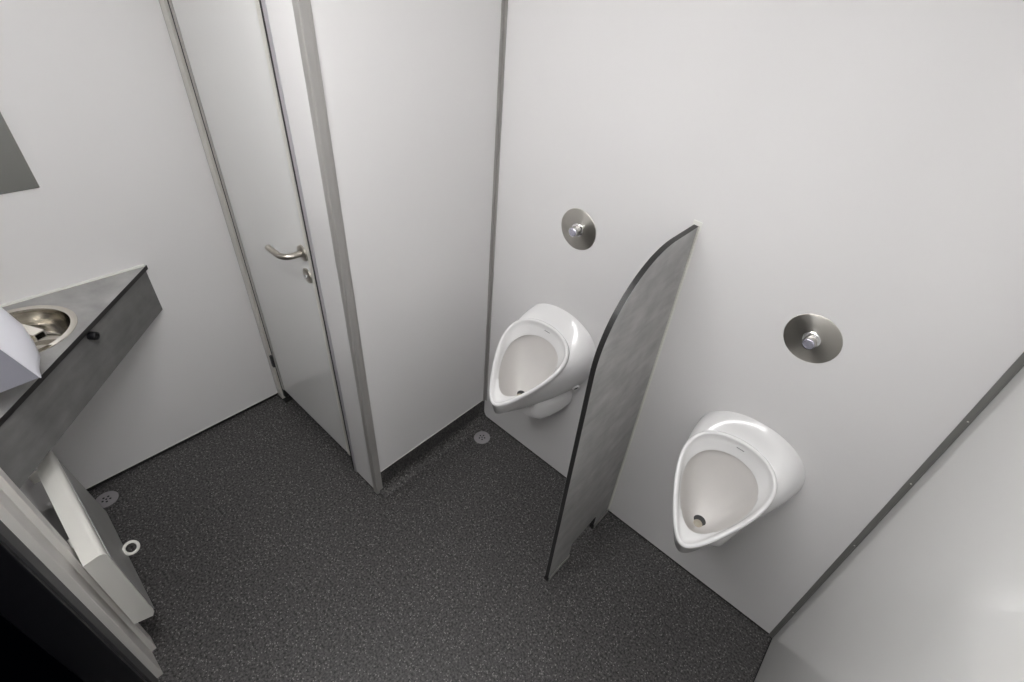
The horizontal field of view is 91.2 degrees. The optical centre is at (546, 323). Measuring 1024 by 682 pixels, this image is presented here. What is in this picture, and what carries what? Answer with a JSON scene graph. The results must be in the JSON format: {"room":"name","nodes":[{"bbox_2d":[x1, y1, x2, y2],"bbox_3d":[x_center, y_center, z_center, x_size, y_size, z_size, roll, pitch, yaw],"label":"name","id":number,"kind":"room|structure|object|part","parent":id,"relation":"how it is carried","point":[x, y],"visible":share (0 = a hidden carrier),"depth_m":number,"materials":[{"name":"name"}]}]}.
{"room":"public restroom","nodes":[
{"label":"public restroom","id":0,"kind":"room"},
{"bbox_2d":[20,478,68,543],"bbox_3d":[-1.443,-0.012,1.042,0.724,2.200,0.080,31,43,28],"label":"wall","id":1,"kind":"structure","parent":0,"point":[36,493],"depth_m":1.43,"materials":[{"name":"white paint"}]},
{"bbox_2d":[0,307,40,392],"bbox_3d":[-1.304,0.025,1.125,0.135,0.261,0.177,31,43,28],"label":"soap dispenser","id":2,"kind":"object","parent":1,"relation":"attached to","point":[20,357],"visible":1,"depth_m":1.17,"materials":[{"name":"white plastic"}]},
{"bbox_2d":[22,324,46,341],"bbox_3d":[-1.538,0.003,1.384,0.316,0.040,0.054,15,38,9],"label":"spout","id":3,"kind":"object","parent":1,"relation":"attached to","point":[37,334],"visible":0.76,"depth_m":1.37,"materials":[{"name":"silver metal"}]},
{"bbox_2d":[0,468,162,681],"bbox_3d":[-1.089,0.250,0.877,0.226,2.060,0.106,31,43,28],"label":"trim","id":4,"kind":"structure","parent":1,"relation":"attached to","point":[46,592],"depth_m":1.12,"materials":[{"name":"grey metal"}]},
{"bbox_2d":[29,450,154,623],"bbox_3d":[-1.288,0.603,1.433,0.452,0.350,0.125,31,43,28],"label":"heater","id":5,"kind":"object","parent":1,"relation":"attached to","point":[92,535],"visible":0.94,"depth_m":1.35,"materials":[{"name":"white metal"}]},
{"bbox_3d":[-1.278,0.611,1.459,0.430,0.292,0.018,31,43,28],"label":"panel","id":6,"kind":"part","parent":5,"relation":"part of","materials":[{"name":"white metal"}]},
{"bbox_2d":[0,0,277,488],"bbox_3d":[-1.286,-0.487,1.680,0.060,2.184,1.500,31,43,28],"label":"wall","id":7,"kind":"structure","parent":0,"point":[94,100],"depth_m":1.59,"materials":[{"name":"white paint"}]},
{"bbox_2d":[0,112,39,193],"bbox_3d":[-1.523,-0.595,1.111,0.006,0.698,0.344,31,43,28],"label":"mirror","id":8,"kind":"object","parent":7,"relation":"attached to","point":[16,175],"visible":1,"depth_m":1.37,"materials":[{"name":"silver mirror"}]},
{"bbox_2d":[0,264,162,488],"bbox_3d":[-1.345,0.106,1.485,0.572,0.193,0.524,31,43,28],"label":"countertop","id":9,"kind":"structure","parent":7,"relation":"attached to","point":[113,310],"depth_m":1.45,"materials":[{"name":"grey laminate"}]},
{"bbox_2d":[7,305,77,352],"bbox_3d":[-1.499,0.069,1.440,0.269,0.106,0.269,31,43,28],"label":"washbasin","id":10,"kind":"object","parent":9,"relation":"in","point":[58,322],"visible":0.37,"depth_m":1.51,"materials":[{"name":"silver metal"}]},
{"bbox_3d":[-1.341,0.038,1.479,0.025,0.026,0.026,2,37,-8],"label":"apron knob","id":11,"kind":"part","parent":9,"relation":"part of","materials":[{"name":"black rubber"}]},
{"bbox_2d":[86,393,276,490],"bbox_3d":[-1.575,0.495,2.165,0.048,0.016,0.800,31,43,28],"label":"baseboard","id":12,"kind":"structure","parent":7,"relation":"attached to","point":[274,395],"depth_m":2.13,"materials":[{"name":"black plastic"}]},
{"bbox_2d":[159,0,292,402],"bbox_3d":[-1.145,-0.455,1.802,0.072,2.050,0.048,31,43,28],"label":"trim","id":13,"kind":"structure","parent":7,"relation":"attached to","point":[165,7],"depth_m":1.74,"materials":[{"name":"grey metal"}]},
{"bbox_2d":[265,0,372,486],"bbox_3d":[-0.627,-0.214,1.443,0.124,2.186,0.030,31,43,28],"label":"wall","id":14,"kind":"structure","parent":0,"point":[280,12],"depth_m":1.34,"materials":[{"name":"white paint"}]},
{"bbox_2d":[168,0,349,454],"bbox_3d":[-0.936,-0.341,1.617,0.564,1.952,0.108,31,43,28],"label":"door","id":15,"kind":"structure","parent":14,"relation":"in","point":[224,44],"depth_m":1.54,"materials":[{"name":"white laminate"}]},
{"bbox_3d":[-0.804,-0.211,1.519,0.121,0.019,0.051,11,37,5],"label":"handle","id":16,"kind":"part","parent":15,"relation":"part of","materials":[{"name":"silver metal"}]},
{"bbox_2d":[259,0,356,471],"bbox_3d":[-0.691,-0.188,1.528,0.030,2.044,0.040,31,43,28],"label":"trim","id":17,"kind":"structure","parent":14,"relation":"attached to","point":[263,7],"depth_m":1.39,"materials":[{"name":"grey metal"}]},
{"bbox_2d":[310,0,501,471],"bbox_3d":[-0.376,-0.350,1.573,0.030,2.073,0.584,31,43,28],"label":"wall","id":18,"kind":"structure","parent":0,"point":[410,87],"depth_m":1.49,"materials":[{"name":"white paint"}]},
{"bbox_2d":[292,0,382,493],"bbox_3d":[-0.573,-0.174,1.409,0.025,2.196,0.029,31,43,28],"label":"trim","id":19,"kind":"structure","parent":18,"relation":"attached to","point":[302,9],"depth_m":1.30,"materials":[{"name":"grey metal"}]},
{"bbox_2d":[381,400,482,471],"bbox_3d":[-0.480,0.479,2.184,0.002,0.003,0.567,31,43,28],"label":"trim","id":20,"kind":"structure","parent":18,"relation":"attached to","point":[482,400],"depth_m":2.16,"materials":[{"name":"white plastic"}]},
{"bbox_2d":[380,401,489,498],"bbox_3d":[-0.484,0.533,2.222,0.070,0.125,0.600,31,43,28],"label":"baseboard","id":21,"kind":"structure","parent":18,"relation":"attached to","point":[398,474],"depth_m":2.21,"materials":[{"name":"plastic"}]},
{"bbox_2d":[483,0,507,400],"bbox_3d":[-0.178,-0.453,1.752,0.010,2.082,0.016,31,43,28],"label":"trim","id":22,"kind":"structure","parent":18,"relation":"attached to","point":[504,5],"depth_m":1.71,"materials":[{"name":"grey metal"}]},
{"bbox_2d":[88,393,771,681],"bbox_3d":[-0.526,0.936,1.839,2.408,0.060,1.640,31,43,28],"label":"floor","id":23,"kind":"structure","parent":0,"point":[263,555],"depth_m":1.82,"materials":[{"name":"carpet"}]},
{"bbox_2d":[96,491,118,507],"bbox_3d":[-1.687,0.676,1.919,0.075,0.002,0.075,8,37,1],"label":"floor drain","id":24,"kind":"object","parent":23,"relation":"on","point":[106,499],"visible":0.88,"depth_m":1.92,"materials":[{"name":"grey metal"}]},
{"bbox_2d":[474,431,489,443],"bbox_3d":[-0.302,0.537,2.351,0.075,0.002,0.075,31,43,28],"label":"floor drain","id":25,"kind":"object","parent":23,"relation":"on","point":[481,437],"visible":1,"depth_m":2.35,"materials":[{"name":"grey metal"}]},
{"bbox_2d":[544,220,702,580],"bbox_3d":[0.199,0.344,1.585,0.026,1.340,0.400,31,43,28],"label":"divider","id":26,"kind":"object","parent":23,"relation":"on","point":[629,348],"depth_m":1.44,"materials":[{"name":"grey laminate"}]},
{"bbox_2d":[486,0,1023,632],"bbox_3d":[0.394,-0.094,1.473,1.449,2.190,0.060,31,43,28],"label":"wall","id":27,"kind":"structure","parent":0,"point":[857,165],"depth_m":1.21,"materials":[{"name":"white paint"}]},
{"bbox_2d":[489,303,595,419],"bbox_3d":[-0.064,0.195,1.805,0.336,0.441,0.326,31,43,28],"label":"urinal","id":28,"kind":"object","parent":27,"relation":"attached to","point":[544,355],"visible":1,"depth_m":1.81,"materials":[{"name":"white ceramic"}]},
{"bbox_2d":[499,335,557,395],"bbox_3d":[-0.078,0.187,1.812,0.221,0.212,0.220,31,43,28],"label":"bowl","id":29,"kind":"object","parent":28,"relation":"on","point":[528,364],"depth_m":1.85,"materials":[{"name":"ceramic"}]},
{"bbox_2d":[561,208,595,249],"bbox_3d":[0.091,-0.290,1.575,0.136,0.136,0.034,31,43,28],"label":"flush plate","id":30,"kind":"object","parent":27,"relation":"attached to","point":[578,228],"visible":1,"depth_m":1.57,"materials":[{"name":"silver metal"}]},
{"bbox_2d":[487,417,768,633],"bbox_3d":[0.272,0.777,2.132,1.449,0.012,0.048,31,43,28],"label":"baseboard","id":31,"kind":"structure","parent":27,"relation":"attached to","point":[487,417],"depth_m":2.00,"materials":[{"name":"black plastic"}]},
{"bbox_2d":[673,411,804,552],"bbox_3d":[0.496,0.530,1.465,0.336,0.441,0.326,31,43,28],"label":"urinal","id":32,"kind":"object","parent":27,"relation":"attached to","point":[733,470],"visible":1,"depth_m":1.47,"materials":[{"name":"ceramic"}]},
{"bbox_2d":[680,450,757,533],"bbox_3d":[0.483,0.523,1.472,0.221,0.212,0.220,31,43,28],"label":"bowl","id":33,"kind":"object","parent":32,"relation":"on","point":[719,488],"depth_m":1.51,"materials":[{"name":"ceramic"}]},
{"bbox_2d":[783,314,842,362],"bbox_3d":[0.652,0.046,1.235,0.136,0.136,0.034,31,43,28],"label":"flush plate","id":34,"kind":"object","parent":27,"relation":"attached to","point":[812,338],"visible":1,"depth_m":1.23,"materials":[{"name":"silver metal"}]},
{"bbox_2d":[768,352,1023,637],"bbox_3d":[0.918,0.248,1.121,0.015,2.196,0.006,31,43,28],"label":"trim","id":35,"kind":"structure","parent":27,"relation":"attached to","point":[1018,364],"depth_m":1.22,"materials":[{"name":"metal"}]},
{"bbox_2d":[754,367,1023,681],"bbox_3d":[0.468,0.570,0.618,0.060,2.196,1.500,31,43,28],"label":"wall","id":36,"kind":"structure","parent":0,"point":[934,592],"depth_m":0.88,"materials":[{"name":"white paint"}]},
{"bbox_2d":[753,638,771,681],"bbox_3d":[0.361,1.416,1.312,0.032,0.006,1.417,31,43,28],"label":"baseboard","id":37,"kind":"structure","parent":36,"relation":"attached to","point":[771,638],"depth_m":1.72,"materials":[{"name":"black plastic"}]}
]}

